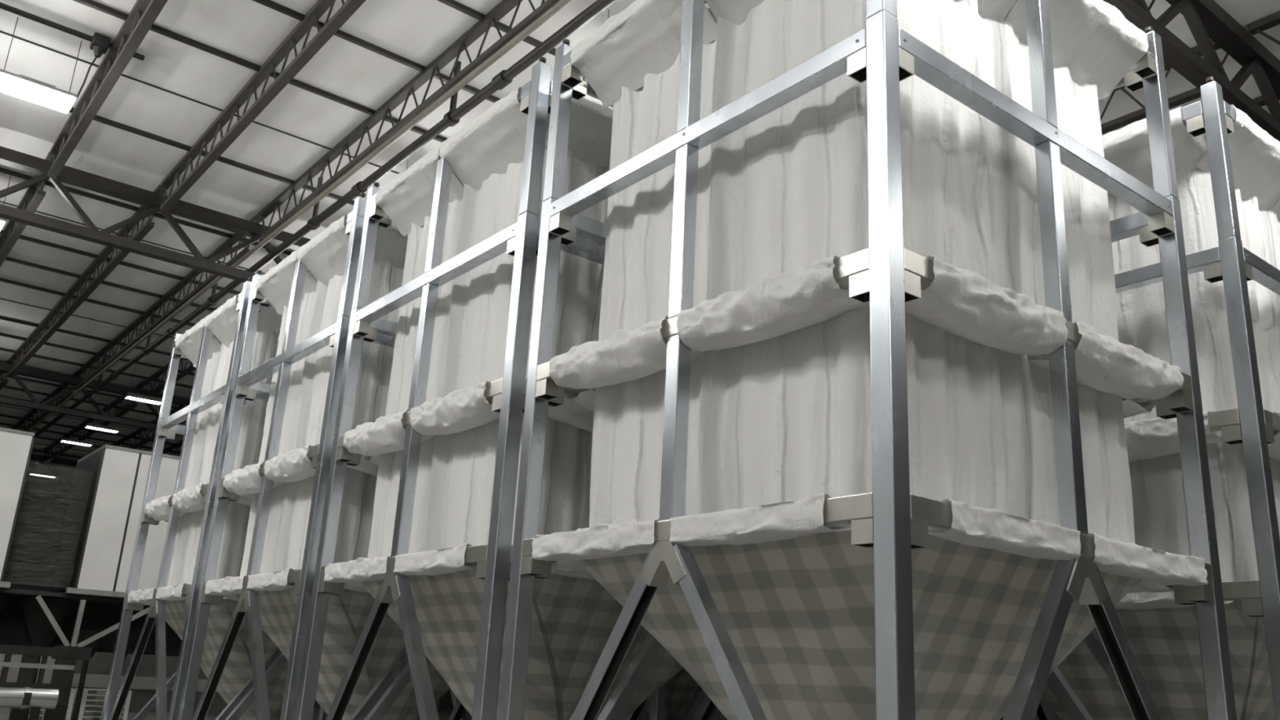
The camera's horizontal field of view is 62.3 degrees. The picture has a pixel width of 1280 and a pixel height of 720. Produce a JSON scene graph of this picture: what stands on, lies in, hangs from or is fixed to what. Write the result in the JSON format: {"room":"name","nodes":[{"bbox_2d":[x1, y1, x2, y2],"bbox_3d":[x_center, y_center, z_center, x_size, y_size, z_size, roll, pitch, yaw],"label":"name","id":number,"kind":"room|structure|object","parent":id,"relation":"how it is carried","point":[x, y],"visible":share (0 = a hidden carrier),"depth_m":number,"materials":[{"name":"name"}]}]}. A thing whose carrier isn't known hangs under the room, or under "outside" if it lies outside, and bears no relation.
{"room":"factory warehouse","nodes":[
{"label":"factory warehouse","id":0,"kind":"room"},
{"bbox_2d":[7,583,50,591],"bbox_3d":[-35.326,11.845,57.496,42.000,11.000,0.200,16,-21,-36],"label":"beam","id":1,"kind":"structure","parent":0,"point":[17,586],"depth_m":58.49,"materials":[{"name":"black metal"}]},
{"bbox_2d":[30,453,77,466],"bbox_3d":[-28.169,5.270,50.460,41.800,1.290,0.280,16,-21,-36],"label":"girder","id":2,"kind":"object","parent":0,"point":[33,456],"visible":0.02,"depth_m":50.64,"materials":[{"name":"metal"}]},
{"bbox_2d":[0,362,190,435],"bbox_3d":[-17.310,1.776,37.321,41.800,1.290,0.280,16,-21,-36],"label":"girder","id":3,"kind":"object","parent":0,"point":[4,367],"visible":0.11,"depth_m":35.81,"materials":[{"name":"metal"}]},
{"bbox_2d":[0,146,311,282],"bbox_3d":[-6.388,-1.738,24.107,41.800,1.290,0.280,16,-21,-36],"label":"girder","id":4,"kind":"object","parent":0,"point":[10,157],"visible":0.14,"depth_m":21.15,"materials":[{"name":"metal"}]},
{"bbox_2d":[0,699,471,719],"bbox_3d":[-10.581,9.135,25.563,42.000,0.200,80.000,16,-21,-36],"label":"floor","id":5,"kind":"structure","parent":0,"point":[444,713],"depth_m":34.43,"materials":[{"name":"concrete"}]},
{"bbox_2d":[0,653,55,709],"bbox_3d":[-21.794,8.846,30.940,8.680,2.400,0.200,16,-21,-36],"label":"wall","id":6,"kind":"structure","parent":5,"relation":"on","point":[13,672],"depth_m":32.74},
{"bbox_2d":[0,686,58,719],"bbox_3d":[-14.001,7.257,22.026,3.250,0.952,0.492,16,-21,-36],"label":"duct","id":7,"kind":"object","parent":5,"relation":"on","point":[26,697],"visible":1,"depth_m":22.63,"materials":[{"name":"metal"}]},
{"bbox_2d":[0,644,78,719],"bbox_3d":[-14.402,7.078,22.952,3.670,1.800,0.240,16,-21,-36],"label":"frame","id":8,"kind":"object","parent":5,"relation":"on","point":[63,668],"visible":0.76,"depth_m":23.67,"materials":[{"name":"black paint"}]},
{"bbox_2d":[18,596,79,719],"bbox_3d":[-15.242,7.583,26.759,1.440,3.000,1.440,16,-21,-36],"label":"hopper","id":9,"kind":"object","parent":5,"relation":"on","point":[42,633],"visible":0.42,"depth_m":26.69,"materials":[{"name":"black paint"}]},
{"bbox_2d":[28,713,71,719],"bbox_3d":[-15.756,9.390,27.833,1.200,0.135,1.010,16,-21,-36],"label":"pallet","id":10,"kind":"object","parent":5,"relation":"on","point":[41,717],"visible":0.3,"depth_m":27.74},
{"bbox_2d":[30,708,71,715],"bbox_3d":[-15.749,9.260,27.873,1.200,0.135,1.010,16,-21,-36],"label":"pallet","id":11,"kind":"object","parent":10,"relation":"on","point":[42,711],"visible":0.3,"depth_m":27.80,"materials":[{"name":"grey wood"}]},
{"bbox_2d":[41,704,72,710],"bbox_3d":[-15.742,9.130,27.914,1.200,0.135,1.010,16,-21,-36],"label":"pallet","id":12,"kind":"object","parent":11,"relation":"on","point":[69,707],"visible":0.19,"depth_m":27.86,"materials":[{"name":"grey wood"}]},
{"bbox_2d":[67,699,74,705],"bbox_3d":[-15.735,9.001,27.954,1.200,0.135,1.010,16,-21,-36],"label":"pallet","id":13,"kind":"object","parent":12,"relation":"on","point":[70,701],"visible":0.16,"depth_m":27.91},
{"bbox_2d":[68,693,75,699],"bbox_3d":[-15.728,8.871,27.994,1.200,0.135,1.010,16,-21,-36],"label":"pallet","id":14,"kind":"object","parent":13,"relation":"on","point":[71,695],"visible":0.17,"depth_m":27.94,"materials":[{"name":"grey wood"}]},
{"bbox_2d":[70,688,75,693],"bbox_3d":[-15.722,8.741,28.034,1.200,0.135,1.010,16,-21,-36],"label":"pallet","id":15,"kind":"object","parent":14,"relation":"on","point":[73,691],"visible":0.19,"depth_m":27.98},
{"bbox_2d":[71,629,104,719],"bbox_3d":[-14.378,8.168,27.317,0.720,2.300,0.720,16,-21,-36],"label":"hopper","id":16,"kind":"object","parent":5,"relation":"on","point":[83,634],"visible":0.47,"depth_m":27.33,"materials":[{"name":"black paint"}]},
{"bbox_2d":[35,595,150,719],"bbox_3d":[-13.659,7.454,26.115,2.824,3.026,0.300,16,-21,-36],"label":"support","id":17,"kind":"object","parent":5,"relation":"on","point":[83,653],"visible":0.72,"depth_m":26.02,"materials":[{"name":"grey paint"}]},
{"bbox_2d":[0,587,182,656],"bbox_3d":[-15.148,6.747,27.258,11.800,1.340,2.900,16,-21,-36],"label":"truss","id":18,"kind":"object","parent":17,"relation":"on","point":[100,613],"visible":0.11,"depth_m":28.59,"materials":[{"name":"metal"}]},
{"bbox_2d":[0,426,35,587],"bbox_3d":[-17.955,3.437,25.711,4.940,3.780,3.260,16,-21,-36],"label":"bin","id":19,"kind":"object","parent":18,"relation":"on","point":[15,446],"visible":1,"depth_m":25.89,"materials":[{"name":"metal"}]},
{"bbox_2d":[2,461,93,588],"bbox_3d":[-14.858,4.146,26.595,1.520,3.000,0.182,16,-21,-36],"label":"plastic film","id":20,"kind":"object","parent":19,"relation":"hanging from","point":[45,542],"visible":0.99,"depth_m":26.58,"materials":[{"name":"grey plastic"}]},
{"bbox_2d":[70,714,127,719],"bbox_3d":[-14.664,9.701,28.653,1.200,0.135,1.010,16,-21,-36],"label":"pallet","id":21,"kind":"object","parent":5,"relation":"on","point":[94,717],"visible":0.53,"depth_m":28.50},
{"bbox_2d":[71,708,128,716],"bbox_3d":[-14.657,9.571,28.693,1.200,0.135,1.010,16,-21,-36],"label":"pallet","id":22,"kind":"object","parent":21,"relation":"on","point":[98,713],"visible":0.55,"depth_m":28.57,"materials":[{"name":"grey wood"}]},
{"bbox_2d":[71,703,128,711],"bbox_3d":[-14.650,9.441,28.733,1.200,0.135,1.010,16,-21,-36],"label":"pallet","id":23,"kind":"object","parent":22,"relation":"on","point":[96,707],"visible":0.54,"depth_m":28.59,"materials":[{"name":"grey wood"}]},
{"bbox_2d":[73,698,129,706],"bbox_3d":[-14.644,9.312,28.773,1.200,0.135,1.010,16,-21,-36],"label":"pallet","id":24,"kind":"object","parent":23,"relation":"on","point":[100,702],"visible":0.49,"depth_m":28.59,"materials":[{"name":"grey wood"}]},
{"bbox_2d":[74,693,131,701],"bbox_3d":[-14.637,9.182,28.814,1.200,0.135,1.010,16,-21,-36],"label":"pallet","id":25,"kind":"object","parent":24,"relation":"on","point":[99,696],"visible":0.49,"depth_m":28.60,"materials":[{"name":"grey wood"}]},
{"bbox_2d":[75,688,132,696],"bbox_3d":[-14.630,9.052,28.854,1.200,0.135,1.010,16,-21,-36],"label":"pallet","id":26,"kind":"object","parent":25,"relation":"on","point":[101,691],"visible":0.52,"depth_m":28.66,"materials":[{"name":"grey wood"}]},
{"bbox_2d":[110,631,139,660],"bbox_3d":[-13.755,8.346,27.785,0.720,2.300,0.720,16,-21,-36],"label":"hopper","id":27,"kind":"object","parent":5,"relation":"on","point":[132,637],"visible":0.32,"depth_m":27.91,"materials":[{"name":"black paint"}]},
{"bbox_2d":[71,652,227,714],"bbox_3d":[-15.921,10.322,35.388,6.300,2.800,0.220,16,-21,-36],"label":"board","id":28,"kind":"object","parent":5,"relation":"on","point":[143,687],"visible":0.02,"depth_m":34.73,"materials":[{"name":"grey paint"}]},
{"bbox_2d":[101,276,420,719],"bbox_3d":[-6.199,3.116,18.595,4.197,7.618,4.196,16,-21,-36],"label":"silo","id":29,"kind":"object","parent":5,"relation":"on","point":[188,512],"visible":0.27,"depth_m":17.34,"materials":[{"name":"fabric"}]},
{"bbox_2d":[177,192,465,719],"bbox_3d":[-3.537,2.260,15.375,4.197,7.618,4.196,16,-21,-36],"label":"silo","id":30,"kind":"object","parent":5,"relation":"on","point":[286,488],"visible":0.53,"depth_m":14.12,"materials":[{"name":"fabric"}]},
{"bbox_2d":[449,688,466,719],"bbox_3d":[-2.256,4.240,21.555,4.197,7.618,4.196,16,-21,-36],"label":"silo","id":31,"kind":"object","parent":5,"relation":"on","point":[454,697],"visible":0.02,"depth_m":18.84,"materials":[{"name":"metal"}]},
{"bbox_2d":[294,57,727,719],"bbox_3d":[-0.875,1.403,12.154,4.197,7.618,4.196,16,-21,-36],"label":"silo","id":32,"kind":"object","parent":5,"relation":"on","point":[446,448],"visible":0.52,"depth_m":10.88,"materials":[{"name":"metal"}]},
{"bbox_2d":[636,667,706,719],"bbox_3d":[0.405,3.383,18.334,4.197,7.618,4.196,16,-21,-36],"label":"silo","id":33,"kind":"object","parent":5,"relation":"on","point":[684,696],"visible":0.02,"depth_m":16.69,"materials":[{"name":"metal"}]},
{"bbox_2d":[649,682,1061,719],"bbox_3d":[3.067,2.527,15.114,4.197,7.618,4.196,16,-21,-36],"label":"silo","id":34,"kind":"object","parent":5,"relation":"on","point":[708,708],"visible":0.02,"depth_m":14.63,"materials":[{"name":"metal"}]},
{"bbox_2d":[497,0,1236,719],"bbox_3d":[1.787,0.547,8.934,4.197,7.618,4.196,16,-21,-36],"label":"silo","id":35,"kind":"object","parent":5,"relation":"on","point":[860,385],"visible":1,"depth_m":7.68,"materials":[{"name":"fabric"}]},
{"bbox_2d":[1000,76,1279,719],"bbox_3d":[5.729,1.670,11.893,4.197,7.618,4.196,16,-21,-36],"label":"silo","id":36,"kind":"object","parent":5,"relation":"on","point":[1228,175],"visible":0.34,"depth_m":10.17,"materials":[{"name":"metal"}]},
{"bbox_2d":[33,0,617,438],"bbox_3d":[-13.985,-0.213,29.871,0.210,0.210,71.000,16,-21,-36],"label":"pipe","id":37,"kind":"object","parent":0,"point":[504,77],"visible":0.83,"depth_m":17.82,"materials":[{"name":"grey metal"}]},
{"bbox_2d":[0,0,1279,468],"bbox_3d":[-10.018,-1.550,28.870,42.000,0.200,80.000,16,-21,-36],"label":"ceiling","id":38,"kind":"structure","parent":0,"point":[417,31],"depth_m":19.00,"materials":[{"name":"white metal"}]},
{"bbox_2d":[0,175,11,231],"bbox_3d":[-13.235,-3.313,21.183,1.100,1.200,0.470,16,-21,-36],"label":"lamp","id":39,"kind":"object","parent":38,"relation":"hanging from","point":[2,221],"visible":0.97,"depth_m":21.17,"materials":[{"name":"paint"}]},
{"bbox_2d":[0,357,14,391],"bbox_3d":[-26.174,2.016,41.452,0.150,0.750,17.300,16,-21,-36],"label":"joist","id":40,"kind":"object","parent":38,"relation":"attached to","point":[3,382],"visible":0.48,"depth_m":35.35,"materials":[{"name":"paint"}]},
{"bbox_2d":[0,151,57,266],"bbox_3d":[-16.874,-1.941,27.081,0.150,0.750,17.400,16,-21,-36],"label":"joist","id":41,"kind":"object","parent":38,"relation":"attached to","point":[33,197],"visible":0.74,"depth_m":22.61,"materials":[{"name":"paint"}]},
{"bbox_2d":[0,17,81,113],"bbox_3d":[-9.241,-4.598,16.351,1.100,1.200,0.470,16,-21,-36],"label":"lamp","id":42,"kind":"object","parent":38,"relation":"hanging from","point":[21,86],"visible":1,"depth_m":16.12,"materials":[{"name":"grey paint"}]},
{"bbox_2d":[10,370,81,431],"bbox_3d":[-24.599,2.465,42.635,0.150,0.750,17.300,16,-21,-36],"label":"joist","id":43,"kind":"object","parent":38,"relation":"attached to","point":[62,386],"visible":0.48,"depth_m":40.34,"materials":[{"name":"paint"}]},
{"bbox_2d":[31,448,83,458],"bbox_3d":[-28.392,4.493,51.051,41.600,0.076,0.076,16,-21,-36],"label":"strap","id":44,"kind":"object","parent":38,"relation":"attached to","point":[33,450],"visible":0.22,"depth_m":51.35,"materials":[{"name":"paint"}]},
{"bbox_2d":[33,442,90,452],"bbox_3d":[-27.224,4.093,49.647,41.600,0.024,0.024,16,-21,-36],"label":"strap","id":45,"kind":"object","parent":38,"relation":"attached to","point":[33,442],"visible":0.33,"depth_m":49.72,"materials":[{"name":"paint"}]},
{"bbox_2d":[36,435,101,448],"bbox_3d":[-26.058,3.742,48.227,41.600,0.076,0.076,16,-21,-36],"label":"strap","id":46,"kind":"object","parent":38,"relation":"attached to","point":[37,437],"visible":0.02,"depth_m":47.80,"materials":[{"name":"paint"}]},
{"bbox_2d":[0,2,144,98],"bbox_3d":[-10.865,-5.237,14.922,7.150,1.046,0.352,16,-21,-36],"label":"junction box","id":47,"kind":"object","parent":38,"relation":"attached to","point":[100,44],"visible":0.98,"depth_m":16.54,"materials":[{"name":"black paint"}]},
{"bbox_2d":[60,417,93,446],"bbox_3d":[-22.536,2.788,42.532,1.100,1.170,0.470,16,-21,-36],"label":"lamp","id":48,"kind":"object","parent":38,"relation":"hanging from","point":[66,440],"visible":0.89,"depth_m":42.31,"materials":[{"name":"paint"}]},
{"bbox_2d":[0,395,156,424],"bbox_3d":[-21.390,2.240,42.579,41.600,0.076,0.076,16,-21,-36],"label":"strap","id":49,"kind":"object","parent":38,"relation":"attached to","point":[0,395],"visible":0.02,"depth_m":41.91,"materials":[{"name":"paint"}]},
{"bbox_2d":[3,385,154,415],"bbox_3d":[-20.223,1.864,41.167,41.600,0.076,0.076,16,-21,-36],"label":"strap","id":50,"kind":"object","parent":38,"relation":"attached to","point":[5,386],"visible":0.11,"depth_m":40.19,"materials":[{"name":"paint"}]},
{"bbox_2d":[0,297,173,337],"bbox_3d":[-13.219,-0.414,32.703,41.600,0.024,0.024,16,-21,-36],"label":"strap","id":51,"kind":"object","parent":38,"relation":"attached to","point":[0,298],"visible":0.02,"depth_m":30.51,"materials":[{"name":"paint"}]},
{"bbox_2d":[8,184,166,376],"bbox_3d":[-15.284,-1.488,28.276,0.150,0.750,17.400,16,-21,-36],"label":"joist","id":52,"kind":"object","parent":38,"relation":"attached to","point":[148,224],"visible":0.89,"depth_m":27.06,"materials":[{"name":"paint"}]},
{"bbox_2d":[0,422,179,453],"bbox_3d":[-24.891,3.366,46.815,41.600,0.076,0.076,16,-21,-36],"label":"strap","id":53,"kind":"object","parent":38,"relation":"attached to","point":[1,423],"visible":0.22,"depth_m":47.08,"materials":[{"name":"paint"}]},
{"bbox_2d":[0,413,182,446],"bbox_3d":[-23.724,2.991,45.403,41.600,0.076,0.076,16,-21,-36],"label":"strap","id":54,"kind":"object","parent":38,"relation":"attached to","point":[1,415],"visible":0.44,"depth_m":45.28,"materials":[{"name":"paint"}]},
{"bbox_2d":[0,404,183,437],"bbox_3d":[-22.555,2.591,43.999,41.600,0.024,0.024,16,-21,-36],"label":"strap","id":55,"kind":"object","parent":38,"relation":"attached to","point":[0,405],"visible":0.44,"depth_m":43.56,"materials":[{"name":"paint"}]},
{"bbox_2d":[41,382,142,463],"bbox_3d":[-23.008,2.918,43.829,0.150,0.750,17.300,16,-21,-36],"label":"joist","id":56,"kind":"object","parent":38,"relation":"attached to","point":[114,403],"visible":0.8,"depth_m":43.71,"materials":[{"name":"paint"}]},
{"bbox_2d":[7,375,177,408],"bbox_3d":[-19.055,1.489,39.755,41.600,0.076,0.076,16,-21,-36],"label":"strap","id":57,"kind":"object","parent":38,"relation":"attached to","point":[20,378],"visible":0.11,"depth_m":38.25,"materials":[{"name":"paint"}]},
{"bbox_2d":[0,315,189,359],"bbox_3d":[-14.387,-0.013,34.107,41.600,0.076,0.076,16,-21,-36],"label":"strap","id":58,"kind":"object","parent":38,"relation":"attached to","point":[5,318],"visible":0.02,"depth_m":32.08,"materials":[{"name":"paint"}]},
{"bbox_2d":[0,360,190,399],"bbox_3d":[-17.887,1.088,38.351,41.600,0.024,0.024,16,-21,-36],"label":"strap","id":59,"kind":"object","parent":38,"relation":"attached to","point":[0,361],"visible":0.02,"depth_m":37.09,"materials":[{"name":"paint"}]},
{"bbox_2d":[0,346,192,388],"bbox_3d":[-16.721,0.738,36.931,41.600,0.076,0.076,16,-21,-36],"label":"strap","id":60,"kind":"object","parent":38,"relation":"attached to","point":[1,348],"visible":0.11,"depth_m":35.38,"materials":[{"name":"paint"}]},
{"bbox_2d":[0,277,195,326],"bbox_3d":[-12.053,-0.764,31.283,41.600,0.076,0.076,16,-21,-36],"label":"strap","id":61,"kind":"object","parent":38,"relation":"attached to","point":[14,282],"visible":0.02,"depth_m":28.98,"materials":[{"name":"paint"}]},
{"bbox_2d":[142,316,153,355],"bbox_3d":[-13.837,-0.677,29.851,0.224,1.112,0.120,16,-21,-36],"label":"hanger","id":62,"kind":"object","parent":61,"relation":"hanging from","point":[144,353],"visible":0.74,"depth_m":29.75,"materials":[{"name":"black paint"}]},
{"bbox_2d":[0,332,195,376],"bbox_3d":[-15.554,0.362,35.519,41.600,0.076,0.076,16,-21,-36],"label":"strap","id":63,"kind":"object","parent":38,"relation":"attached to","point":[1,333],"visible":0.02,"depth_m":33.73,"materials":[{"name":"paint"}]},
{"bbox_2d":[93,357,105,391],"bbox_3d":[-17.395,0.468,34.155,0.224,1.112,0.120,16,-21,-36],"label":"hanger","id":64,"kind":"object","parent":38,"relation":"hanging from","point":[104,360],"visible":0.72,"depth_m":34.06,"materials":[{"name":"black paint"}]},
{"bbox_2d":[84,396,119,433],"bbox_3d":[-20.087,2.047,39.721,1.100,1.170,0.470,16,-21,-36],"label":"lamp","id":65,"kind":"object","parent":38,"relation":"hanging from","point":[89,425],"visible":0.9,"depth_m":39.51,"materials":[{"name":"paint"}]},
{"bbox_2d":[47,0,168,178],"bbox_3d":[-6.171,-5.385,14.132,0.150,0.750,16.700,16,-21,-36],"label":"joist","id":66,"kind":"object","parent":38,"relation":"attached to","point":[144,13],"visible":1,"depth_m":17.02,"materials":[{"name":"paint"}]},
{"bbox_2d":[4,257,217,311],"bbox_3d":[-10.886,-1.140,29.871,41.600,0.076,0.076,16,-21,-36],"label":"strap","id":67,"kind":"object","parent":38,"relation":"attached to","point":[8,259],"visible":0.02,"depth_m":27.52,"materials":[{"name":"paint"}]},
{"bbox_2d":[0,229,240,294],"bbox_3d":[-9.719,-1.515,28.459,41.600,0.076,0.076,16,-21,-36],"label":"strap","id":68,"kind":"object","parent":38,"relation":"attached to","point":[21,237],"visible":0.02,"depth_m":25.90,"materials":[{"name":"paint"}]},
{"bbox_2d":[0,200,265,274],"bbox_3d":[-8.550,-1.916,27.055,41.600,0.024,0.024,16,-21,-36],"label":"strap","id":69,"kind":"object","parent":38,"relation":"attached to","point":[0,201],"visible":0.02,"depth_m":24.29,"materials":[{"name":"paint"}]},
{"bbox_2d":[124,364,163,404],"bbox_3d":[-16.295,0.780,34.981,1.100,1.170,0.470,16,-21,-36],"label":"lamp","id":70,"kind":"object","parent":38,"relation":"hanging from","point":[131,396],"visible":0.88,"depth_m":34.75,"materials":[{"name":"paint"}]},
{"bbox_2d":[0,167,292,255],"bbox_3d":[-7.385,-2.266,25.635,41.600,0.076,0.076,16,-21,-36],"label":"strap","id":71,"kind":"object","parent":38,"relation":"attached to","point":[7,171],"visible":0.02,"depth_m":22.75,"materials":[{"name":"paint"}]},
{"bbox_2d":[111,405,186,448],"bbox_3d":[-21.418,3.372,45.023,0.150,0.750,17.300,16,-21,-36],"label":"joist","id":72,"kind":"object","parent":38,"relation":"attached to","point":[148,439],"visible":0.34,"depth_m":44.45,"materials":[{"name":"paint"}]},
{"bbox_2d":[75,214,262,388],"bbox_3d":[-13.709,-1.039,29.458,0.150,0.750,17.400,16,-21,-36],"label":"joist","id":73,"kind":"object","parent":38,"relation":"attached to","point":[228,244],"visible":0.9,"depth_m":28.52,"materials":[{"name":"paint"}]},
{"bbox_2d":[162,440,182,456],"bbox_3d":[-19.827,3.825,46.217,0.150,0.750,17.300,16,-21,-36],"label":"joist","id":74,"kind":"object","parent":38,"relation":"attached to","point":[176,445],"visible":0.06,"depth_m":47.71,"materials":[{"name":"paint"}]},
{"bbox_2d":[0,30,399,173],"bbox_3d":[-3.882,-3.418,21.406,41.600,0.024,0.024,16,-21,-36],"label":"strap","id":75,"kind":"object","parent":38,"relation":"attached to","point":[2,32],"visible":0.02,"depth_m":18.25,"materials":[{"name":"paint"}]},
{"bbox_2d":[68,106,354,205],"bbox_3d":[-5.051,-3.017,22.811,41.600,0.076,0.076,16,-21,-36],"label":"strap","id":76,"kind":"object","parent":38,"relation":"attached to","point":[98,118],"visible":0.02,"depth_m":20.12,"materials":[{"name":"paint"}]},
{"bbox_2d":[206,261,221,306],"bbox_3d":[-10.218,-1.841,25.471,0.224,1.112,0.120,16,-21,-36],"label":"hanger","id":77,"kind":"object","parent":38,"relation":"hanging from","point":[214,290],"visible":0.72,"depth_m":25.35,"materials":[{"name":"black paint"}]},
{"bbox_2d":[140,270,308,396],"bbox_3d":[-12.118,-0.586,30.652,0.150,0.750,17.400,16,-21,-36],"label":"joist","id":78,"kind":"object","parent":38,"relation":"attached to","point":[165,368],"visible":0.19,"depth_m":35.24,"materials":[{"name":"paint"}]},
{"bbox_2d":[72,0,447,142],"bbox_3d":[-2.716,-3.768,19.987,41.600,0.076,0.076,16,-21,-36],"label":"strap","id":79,"kind":"object","parent":38,"relation":"attached to","point":[91,3],"visible":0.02,"depth_m":17.10,"materials":[{"name":"paint"}]},
{"bbox_2d":[160,0,365,212],"bbox_3d":[-4.580,-4.931,15.326,0.150,0.750,16.700,16,-21,-36],"label":"joist","id":80,"kind":"object","parent":38,"relation":"attached to","point":[332,25],"visible":1,"depth_m":17.22,"materials":[{"name":"paint"}]},
{"bbox_2d":[306,176,323,230],"bbox_3d":[-6.348,-3.086,20.790,0.224,1.112,0.120,16,-21,-36],"label":"hanger","id":81,"kind":"object","parent":38,"relation":"hanging from","point":[310,226],"visible":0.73,"depth_m":20.68,"materials":[{"name":"black paint"}]},
{"bbox_2d":[252,0,500,102],"bbox_3d":[-1.549,-4.144,18.575,41.600,0.076,0.076,16,-21,-36],"label":"strap","id":82,"kind":"object","parent":38,"relation":"attached to","point":[268,3],"visible":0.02,"depth_m":16.54,"materials":[{"name":"paint"}]},
{"bbox_2d":[257,0,559,239],"bbox_3d":[-3.005,-4.483,16.508,0.150,0.750,16.700,16,-21,-36],"label":"joist","id":83,"kind":"object","parent":38,"relation":"attached to","point":[504,7],"visible":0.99,"depth_m":17.52,"materials":[{"name":"paint"}]},
{"bbox_2d":[26,0,572,431],"bbox_3d":[-14.145,-0.472,29.807,0.098,0.100,71.000,16,-21,-36],"label":"conduit pipe","id":84,"kind":"object","parent":83,"relation":"attached to","point":[561,4],"visible":1,"depth_m":18.37,"materials":[{"name":"grey metal"}]},
{"bbox_2d":[443,60,461,126],"bbox_3d":[-2.916,-4.191,16.637,0.224,1.112,0.120,16,-21,-36],"label":"hanger","id":85,"kind":"object","parent":38,"relation":"hanging from","point":[448,122],"visible":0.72,"depth_m":16.53,"materials":[{"name":"black paint"}]},
{"bbox_2d":[436,0,555,56],"bbox_3d":[-0.382,-4.519,17.163,41.600,0.076,0.076,16,-21,-36],"label":"strap","id":86,"kind":"object","parent":38,"relation":"attached to","point":[466,10],"visible":0.02,"depth_m":15.63,"materials":[{"name":"paint"}]},
{"bbox_2d":[1148,0,1155,10],"bbox_3d":[1.767,-3.123,20.090,0.150,0.750,16.700,16,-21,-36],"label":"joist","id":87,"kind":"object","parent":38,"relation":"attached to","point":[1150,6],"visible":0.02,"depth_m":14.01,"materials":[{"name":"paint"}]},
{"bbox_2d":[1100,40,1228,134],"bbox_3d":[3.357,-2.670,21.285,0.150,0.750,16.700,16,-21,-36],"label":"joist","id":88,"kind":"object","parent":38,"relation":"attached to","point":[1195,93],"visible":0.02,"depth_m":16.00,"materials":[{"name":"paint"}]},
{"bbox_2d":[1247,11,1279,44],"bbox_3d":[12.750,-5.692,9.920,0.150,0.750,13.200,16,-21,-36],"label":"joist","id":89,"kind":"object","parent":38,"relation":"attached to","point":[1270,21],"visible":0.94,"depth_m":14.80,"materials":[{"name":"paint"}]},
{"bbox_2d":[1252,95,1279,106],"bbox_3d":[4.948,-2.216,22.479,0.150,0.750,16.700,16,-21,-36],"label":"joist","id":90,"kind":"object","parent":38,"relation":"attached to","point":[1260,100],"visible":0.02,"depth_m":16.67,"materials":[{"name":"paint"}]},
{"bbox_2d":[438,688,1055,719],"bbox_3d":[6.153,8.481,39.568,0.200,11.000,80.000,16,-21,-36],"label":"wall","id":91,"kind":"structure","parent":0,"point":[446,700],"depth_m":57.38,"materials":[{"name":"grey"}]},
{"bbox_2d":[1102,0,1279,142],"bbox_3d":[4.097,-5.112,11.421,41.800,1.290,0.280,16,-21,-36],"label":"girder","id":92,"kind":"object","parent":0,"point":[1206,20],"visible":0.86,"depth_m":13.98,"materials":[{"name":"metal"}]},
{"bbox_3d":[-15.266,5.450,26.644,1.640,0.120,0.100,16,-21,-36],"label":"beam","id":93,"kind":"structure","parent":0,"visible":0},
{"bbox_2d":[49,444,180,598],"bbox_3d":[-12.559,4.975,29.762,6.420,3.780,3.260,16,-21,-36],"label":"wall panel","id":94,"kind":"object","parent":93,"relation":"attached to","point":[104,551],"visible":0.36,"depth_m":27.27,"materials":[{"name":"paint"}]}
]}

